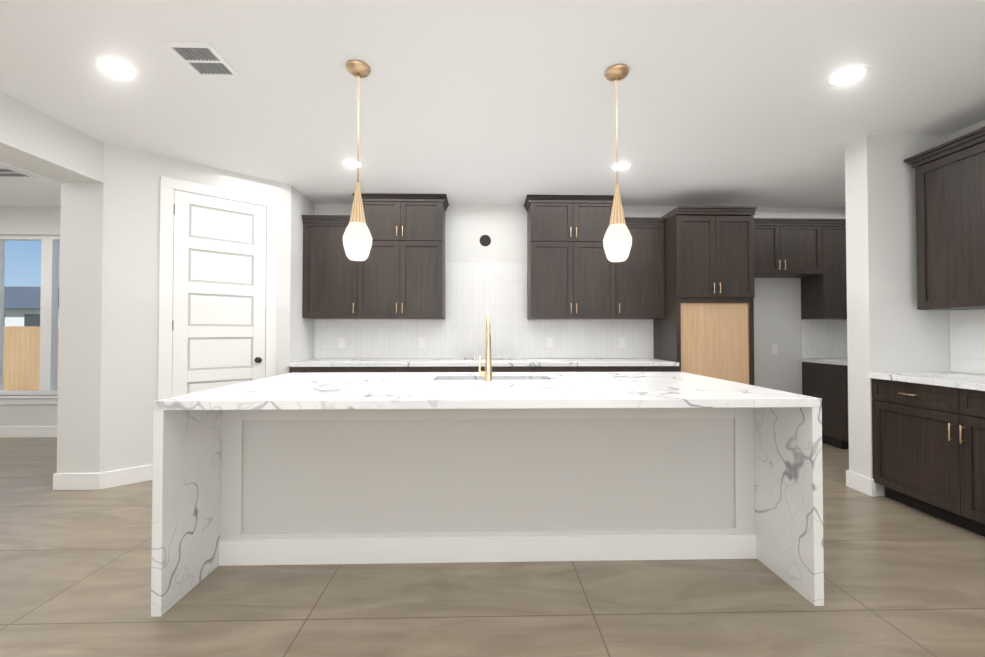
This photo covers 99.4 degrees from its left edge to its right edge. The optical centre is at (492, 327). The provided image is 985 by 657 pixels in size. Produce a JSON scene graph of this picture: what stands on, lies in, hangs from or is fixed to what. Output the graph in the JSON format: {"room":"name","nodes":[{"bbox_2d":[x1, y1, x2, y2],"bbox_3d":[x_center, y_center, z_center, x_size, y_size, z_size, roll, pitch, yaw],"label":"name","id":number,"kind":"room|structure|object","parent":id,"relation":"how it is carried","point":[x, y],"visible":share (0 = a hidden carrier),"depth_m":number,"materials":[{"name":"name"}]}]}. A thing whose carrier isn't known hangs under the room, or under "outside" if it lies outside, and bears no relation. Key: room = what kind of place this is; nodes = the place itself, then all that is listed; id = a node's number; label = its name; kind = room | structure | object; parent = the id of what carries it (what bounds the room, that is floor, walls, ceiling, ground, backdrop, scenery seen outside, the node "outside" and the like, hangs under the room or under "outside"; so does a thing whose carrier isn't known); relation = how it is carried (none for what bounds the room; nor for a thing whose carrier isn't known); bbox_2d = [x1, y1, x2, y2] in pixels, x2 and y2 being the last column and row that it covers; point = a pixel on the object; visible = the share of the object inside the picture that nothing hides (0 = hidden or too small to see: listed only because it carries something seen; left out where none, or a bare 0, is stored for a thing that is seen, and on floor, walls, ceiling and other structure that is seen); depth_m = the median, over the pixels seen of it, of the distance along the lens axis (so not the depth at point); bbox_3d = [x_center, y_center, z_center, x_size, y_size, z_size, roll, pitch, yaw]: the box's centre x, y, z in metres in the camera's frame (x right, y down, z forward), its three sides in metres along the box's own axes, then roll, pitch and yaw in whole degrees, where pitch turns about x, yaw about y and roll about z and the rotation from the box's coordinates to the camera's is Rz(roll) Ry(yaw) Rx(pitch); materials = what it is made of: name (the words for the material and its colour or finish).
{"room":"kitchen","nodes":[
{"label":"kitchen","id":0,"kind":"room"},
{"bbox_2d":[0,206,60,426],"bbox_3d":[-5.533,-0.070,5.046,4.140,2.740,0.200,0,-1,-1],"label":"wall","id":1,"kind":"structure","parent":0,"point":[32,220],"depth_m":4.95,"materials":[{"name":"paint"}]},
{"bbox_2d":[0,235,59,404],"bbox_3d":[-5.627,-0.096,4.984,2.070,2.010,0.160,0,-1,-1],"label":"window","id":2,"kind":"structure","parent":1,"relation":"in","point":[48,320],"depth_m":5.00,"materials":[{"name":"clear glass"}]},
{"bbox_2d":[0,426,875,496],"bbox_3d":[-1.954,1.219,4.014,11.308,0.130,1.998,0,-1,-1],"label":"baseboard","id":3,"kind":"structure","parent":1,"relation":"attached to","point":[138,474],"depth_m":3.32,"materials":[{"name":"white wood"}]},
{"bbox_2d":[0,91,103,182],"bbox_3d":[-3.182,-0.142,0.278,0.330,2.740,6.050,0,-1,-1],"label":"wall","id":4,"kind":"structure","parent":0,"point":[36,141],"depth_m":2.93,"materials":[{"name":"paint"}]},
{"bbox_2d":[57,143,314,472],"bbox_3d":[-2.746,-0.084,4.171,1.390,2.740,1.715,0,-1,-1],"label":"wall","id":5,"kind":"structure","parent":0,"point":[108,318],"depth_m":3.39,"materials":[{"name":"paint"}]},
{"bbox_2d":[158,176,276,399],"bbox_3d":[-2.483,0.001,3.833,0.909,2.560,0.028,1,-1,-42],"label":"door frame","id":6,"kind":"structure","parent":5,"relation":"attached to","point":[168,186],"depth_m":3.59,"materials":[{"name":"white wood"}]},
{"bbox_2d":[172,190,265,396],"bbox_3d":[-2.483,0.043,3.830,0.561,2.453,0.488,0,-1,-1],"label":"pantry door","id":7,"kind":"structure","parent":5,"relation":"in","point":[219,290],"depth_m":3.81,"materials":[{"name":"white wood"}]},
{"bbox_2d":[435,380,546,383],"bbox_3d":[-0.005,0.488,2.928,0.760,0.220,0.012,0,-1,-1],"label":"sink","id":8,"kind":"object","parent":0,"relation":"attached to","point":[436,381],"depth_m":2.51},
{"bbox_2d":[0,437,984,656],"bbox_3d":[-1.417,1.294,1.324,12.250,0.100,8.100,0,-1,-1],"label":"floor","id":9,"kind":"structure","parent":0,"point":[902,580],"depth_m":1.93,"materials":[{"name":"tile"}]},
{"bbox_2d":[289,369,347,372],"bbox_3d":[-1.763,0.847,4.522,0.586,0.890,0.628,0,-1,-1],"label":"base cabinet","id":10,"kind":"object","parent":9,"relation":"on","point":[290,370],"depth_m":4.22,"materials":[{"name":"brown wood"}]},
{"bbox_2d":[348,369,403,371],"bbox_3d":[-1.220,0.847,4.536,0.620,0.890,0.628,0,-1,-1],"label":"base cabinet","id":11,"kind":"object","parent":9,"relation":"on","point":[349,370],"depth_m":4.23,"materials":[{"name":"brown wood"}]},
{"bbox_2d":[404,365,455,371],"bbox_3d":[-0.678,0.847,4.549,0.585,0.890,0.628,0,-1,-1],"label":"base cabinet","id":12,"kind":"object","parent":9,"relation":"on","point":[427,368],"depth_m":4.24,"materials":[{"name":"brown wood"}]},
{"bbox_2d":[215,412,762,567],"bbox_3d":[-0.011,0.935,2.585,2.880,0.655,0.689,0,-1,-1],"label":"kitchen island","id":13,"kind":"object","parent":9,"relation":"on","point":[311,468],"depth_m":2.26,"materials":[{"name":"wood"}]},
{"bbox_2d":[479,314,492,380],"bbox_3d":[-0.044,0.125,2.697,0.086,0.417,0.226,0,-1,-1],"label":"faucet","id":14,"kind":"object","parent":13,"relation":"on","point":[487,372],"visible":1,"depth_m":2.60,"materials":[{"name":"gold metal"}]},
{"bbox_2d":[456,365,531,371],"bbox_3d":[-0.064,0.848,4.564,0.882,0.890,0.628,0,-1,-1],"label":"base cabinet","id":15,"kind":"object","parent":9,"relation":"on","point":[459,368],"depth_m":4.26,"materials":[{"name":"brown wood"}]},
{"bbox_2d":[288,357,678,368],"bbox_3d":[-0.075,0.382,4.558,3.962,0.040,0.653,0,-1,-1],"label":"countertop","id":16,"kind":"structure","parent":15,"relation":"on","point":[315,363],"depth_m":4.26,"materials":[{"name":"white stone"}]},
{"bbox_2d":[532,365,575,371],"bbox_3d":[0.538,0.848,4.578,0.563,0.890,0.628,0,-1,-1],"label":"base cabinet","id":17,"kind":"object","parent":9,"relation":"on","point":[535,368],"depth_m":4.27,"materials":[{"name":"brown wood"}]},
{"bbox_2d":[576,365,631,371],"bbox_3d":[1.089,0.848,4.592,0.660,0.890,0.628,0,-1,-1],"label":"base cabinet","id":18,"kind":"object","parent":9,"relation":"on","point":[579,368],"depth_m":4.29,"materials":[{"name":"brown wood"}]},
{"bbox_2d":[632,365,678,371],"bbox_3d":[1.632,0.848,4.605,0.546,0.890,0.628,0,-1,-1],"label":"base cabinet","id":19,"kind":"object","parent":9,"relation":"on","point":[635,368],"depth_m":4.30,"materials":[{"name":"brown wood"}]},
{"bbox_2d":[653,206,756,385],"bbox_3d":[2.319,0.023,4.623,0.820,2.540,0.650,0,-1,-1],"label":"tall cabinet","id":20,"kind":"object","parent":9,"relation":"on","point":[704,326],"visible":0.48,"depth_m":4.37,"materials":[{"name":"brown wood"}]},
{"bbox_2d":[802,358,848,448],"bbox_3d":[4.060,0.829,4.648,0.738,0.930,0.661,0,-1,-1],"label":"base cabinet","id":21,"kind":"object","parent":9,"relation":"on","point":[825,380],"visible":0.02,"depth_m":4.57,"materials":[{"name":"brown wood"}]},
{"bbox_2d":[868,372,984,536],"bbox_3d":[3.199,0.779,1.341,0.656,0.930,3.634,0,-1,-1],"label":"base cabinet","id":22,"kind":"object","parent":9,"relation":"on","point":[928,441],"depth_m":2.74,"materials":[{"name":"brown wood"}]},
{"bbox_2d":[0,0,984,206],"bbox_3d":[-1.417,-1.546,1.367,12.250,0.100,8.100,0,-1,-1],"label":"ceiling","id":23,"kind":"structure","parent":0,"point":[513,102],"depth_m":2.61,"materials":[{"name":"paint"}]},
{"bbox_2d":[0,167,36,177],"bbox_3d":[-4.630,-1.451,3.913,0.450,0.011,0.250,0,-1,-1],"label":"ceiling vent","id":24,"kind":"object","parent":23,"relation":"in","point":[7,172],"visible":1,"depth_m":3.96,"materials":[{"name":"white metal"}]},
{"bbox_2d":[92,57,139,79],"bbox_3d":[-2.147,-1.477,2.389,0.206,0.005,0.206,0,-1,-1],"label":"recessed light","id":25,"kind":"object","parent":23,"relation":"in","point":[115,68],"visible":1,"depth_m":2.39,"materials":[{"name":"white plastic"}]},
{"bbox_2d":[162,42,240,77],"bbox_3d":[-1.598,-1.475,2.314,0.245,0.011,0.285,0,-1,-1],"label":"ceiling vent","id":26,"kind":"object","parent":23,"relation":"in","point":[204,59],"visible":1,"depth_m":2.30,"materials":[{"name":"white metal"}]},
{"bbox_2d":[340,159,363,168],"bbox_3d":[-1.250,-1.457,3.731,0.206,0.005,0.206,0,-1,-1],"label":"recessed light","id":27,"kind":"object","parent":23,"relation":"in","point":[349,163],"visible":0.96,"depth_m":3.72,"materials":[{"name":"white plastic"}]},
{"bbox_2d":[343,60,371,260],"bbox_3d":[-0.764,-0.930,2.372,0.168,1.099,0.160,0,-1,-1],"label":"pendant light","id":28,"kind":"object","parent":23,"relation":"hanging from","point":[357,240],"visible":1,"depth_m":2.33,"materials":[{"name":"white glass"}]},
{"bbox_2d":[603,64,631,261],"bbox_3d":[0.718,-0.930,2.408,0.168,1.099,0.160,0,-1,-1],"label":"pendant light","id":29,"kind":"object","parent":23,"relation":"hanging from","point":[617,242],"visible":1,"depth_m":2.37,"materials":[{"name":"white glass"}]},
{"bbox_2d":[609,162,632,170],"bbox_3d":[1.166,-1.456,3.789,0.206,0.005,0.206,0,-1,-1],"label":"recessed light","id":30,"kind":"object","parent":23,"relation":"in","point":[623,166],"visible":0.94,"depth_m":3.79,"materials":[{"name":"white plastic"}]},
{"bbox_2d":[825,65,870,86],"bbox_3d":[2.088,-1.476,2.458,0.206,0.005,0.206,0,-1,-1],"label":"recessed light","id":31,"kind":"object","parent":23,"relation":"in","point":[847,75],"visible":1,"depth_m":2.45,"materials":[{"name":"white plastic"}]},
{"bbox_2d":[315,203,846,394],"bbox_3d":[1.274,-0.071,5.027,6.690,2.740,0.200,0,-1,-1],"label":"wall","id":32,"kind":"structure","parent":0,"point":[777,311],"depth_m":4.96,"materials":[{"name":"paint"}]},
{"bbox_2d":[302,217,364,318],"bbox_3d":[-1.736,-0.642,4.696,0.646,1.087,0.328,0,-1,-1],"label":"upper cabinet","id":33,"kind":"object","parent":32,"relation":"attached to","point":[333,284],"depth_m":4.54,"materials":[{"name":"brown wood"}]},
{"bbox_2d":[349,193,444,318],"bbox_3d":[-1.041,-0.760,4.715,0.984,1.325,0.328,0,-1,-1],"label":"upper cabinet","id":34,"kind":"object","parent":32,"relation":"attached to","point":[398,272],"depth_m":4.56,"materials":[{"name":"brown wood"}]},
{"bbox_2d":[479,235,490,245],"bbox_3d":[-0.085,-1.018,4.906,0.136,0.136,0.004,0,-1,-1],"label":"duct","id":35,"kind":"object","parent":32,"relation":"attached to","point":[484,240],"visible":1,"depth_m":4.90,"materials":[{"name":"paint"}]},
{"bbox_2d":[525,195,623,318],"bbox_3d":[0.915,-0.760,4.762,1.002,1.325,0.328,0,-1,-1],"label":"upper cabinet","id":36,"kind":"object","parent":32,"relation":"attached to","point":[573,272],"depth_m":4.60,"materials":[{"name":"brown wood"}]},
{"bbox_2d":[314,263,847,358],"bbox_3d":[1.178,-0.194,4.922,6.488,1.116,0.008,0,-1,-1],"label":"tile backsplash","id":37,"kind":"structure","parent":32,"relation":"attached to","point":[476,294],"depth_m":4.89,"materials":[{"name":"white tile"}]},
{"bbox_2d":[338,338,344,346],"bbox_3d":[-1.748,0.177,4.839,0.070,0.114,0.004,0,-1,-1],"label":"electrical outlet plate","id":38,"kind":"object","parent":37,"relation":"attached to","point":[341,340],"depth_m":4.84,"materials":[{"name":"white plastic"}]},
{"bbox_2d":[418,338,423,346],"bbox_3d":[-0.827,0.177,4.861,0.070,0.114,0.004,0,-1,-1],"label":"electrical outlet plate","id":39,"kind":"object","parent":37,"relation":"attached to","point":[420,340],"depth_m":4.86,"materials":[{"name":"white plastic"}]},
{"bbox_2d":[547,338,552,346],"bbox_3d":[0.671,0.178,4.897,0.070,0.114,0.004,0,-1,-1],"label":"electrical outlet plate","id":40,"kind":"object","parent":37,"relation":"attached to","point":[549,344],"depth_m":4.90,"materials":[{"name":"white plastic"}]},
{"bbox_2d":[619,338,624,346],"bbox_3d":[1.522,0.178,4.918,0.070,0.114,0.004,0,-1,-1],"label":"electrical outlet plate","id":41,"kind":"object","parent":37,"relation":"attached to","point":[621,340],"depth_m":4.92,"materials":[{"name":"white plastic"}]},
{"bbox_2d":[624,219,664,318],"bbox_3d":[1.597,-0.640,4.777,0.604,1.087,0.328,0,-1,-1],"label":"upper cabinet","id":42,"kind":"object","parent":32,"relation":"attached to","point":[644,286],"depth_m":4.62,"materials":[{"name":"brown wood"}]},
{"bbox_2d":[772,344,777,353],"bbox_3d":[3.356,0.261,4.970,0.070,0.115,0.005,0,-1,-1],"label":"electrical outlet plate","id":43,"kind":"object","parent":32,"relation":"attached to","point":[774,346],"depth_m":4.97,"materials":[{"name":"white plastic"}]},
{"bbox_2d":[754,218,846,318],"bbox_3d":[3.577,-0.650,4.804,1.696,1.107,0.370,0,-1,-1],"label":"upper cabinet","id":44,"kind":"object","parent":32,"relation":"attached to","point":[810,253],"visible":0.69,"depth_m":4.67,"materials":[{"name":"brown wood"}]},
{"bbox_2d":[845,135,949,495],"bbox_3d":[3.167,-0.097,3.271,0.630,2.740,0.193,0,-1,-1],"label":"wall","id":45,"kind":"structure","parent":0,"point":[891,327],"depth_m":3.18,"materials":[{"name":"paint"}]},
{"bbox_2d":[949,120,984,374],"bbox_3d":[3.627,-0.140,0.398,0.150,2.740,5.960,0,-1,-1],"label":"wall","id":46,"kind":"structure","parent":0,"point":[981,124],"depth_m":3.08,"materials":[{"name":"paint"}]},
{"bbox_2d":[904,126,984,309],"bbox_3d":[3.333,-0.720,1.741,0.370,1.140,2.842,0,-1,-1],"label":"upper cabinet","id":47,"kind":"object","parent":46,"relation":"attached to","point":[950,209],"visible":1,"depth_m":2.88,"materials":[{"name":"brown wood"}]},
{"bbox_2d":[949,309,984,374],"bbox_3d":[3.525,0.078,1.360,0.008,0.464,3.634,0,-1,-1],"label":"tile backsplash","id":48,"kind":"structure","parent":46,"relation":"attached to","point":[967,341],"depth_m":3.06,"materials":[{"name":"white tile"}]},
{"label":"outside","id":49,"kind":"structure","parent":0,"visible":0},
{"bbox_3d":[-10.700,2.162,32.348,60.000,0.100,54.600,0,-1,-1],"label":"ground","id":50,"kind":"structure","parent":49,"visible":0},
{"bbox_2d":[2,326,58,390],"bbox_3d":[-7.170,0.886,11.775,18.055,1.830,0.060,0,-1,-1],"label":"fence","id":51,"kind":"object","parent":50,"relation":"on","point":[10,346],"depth_m":11.60,"materials":[{"name":"brown wood"}]},
{"bbox_2d":[4,287,58,326],"bbox_3d":[-29.604,-0.601,28.228,19.000,5.300,11.000,0,-1,-1],"label":"neighbouring house","id":52,"kind":"structure","parent":50,"relation":"on","point":[9,304],"depth_m":23.33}
]}

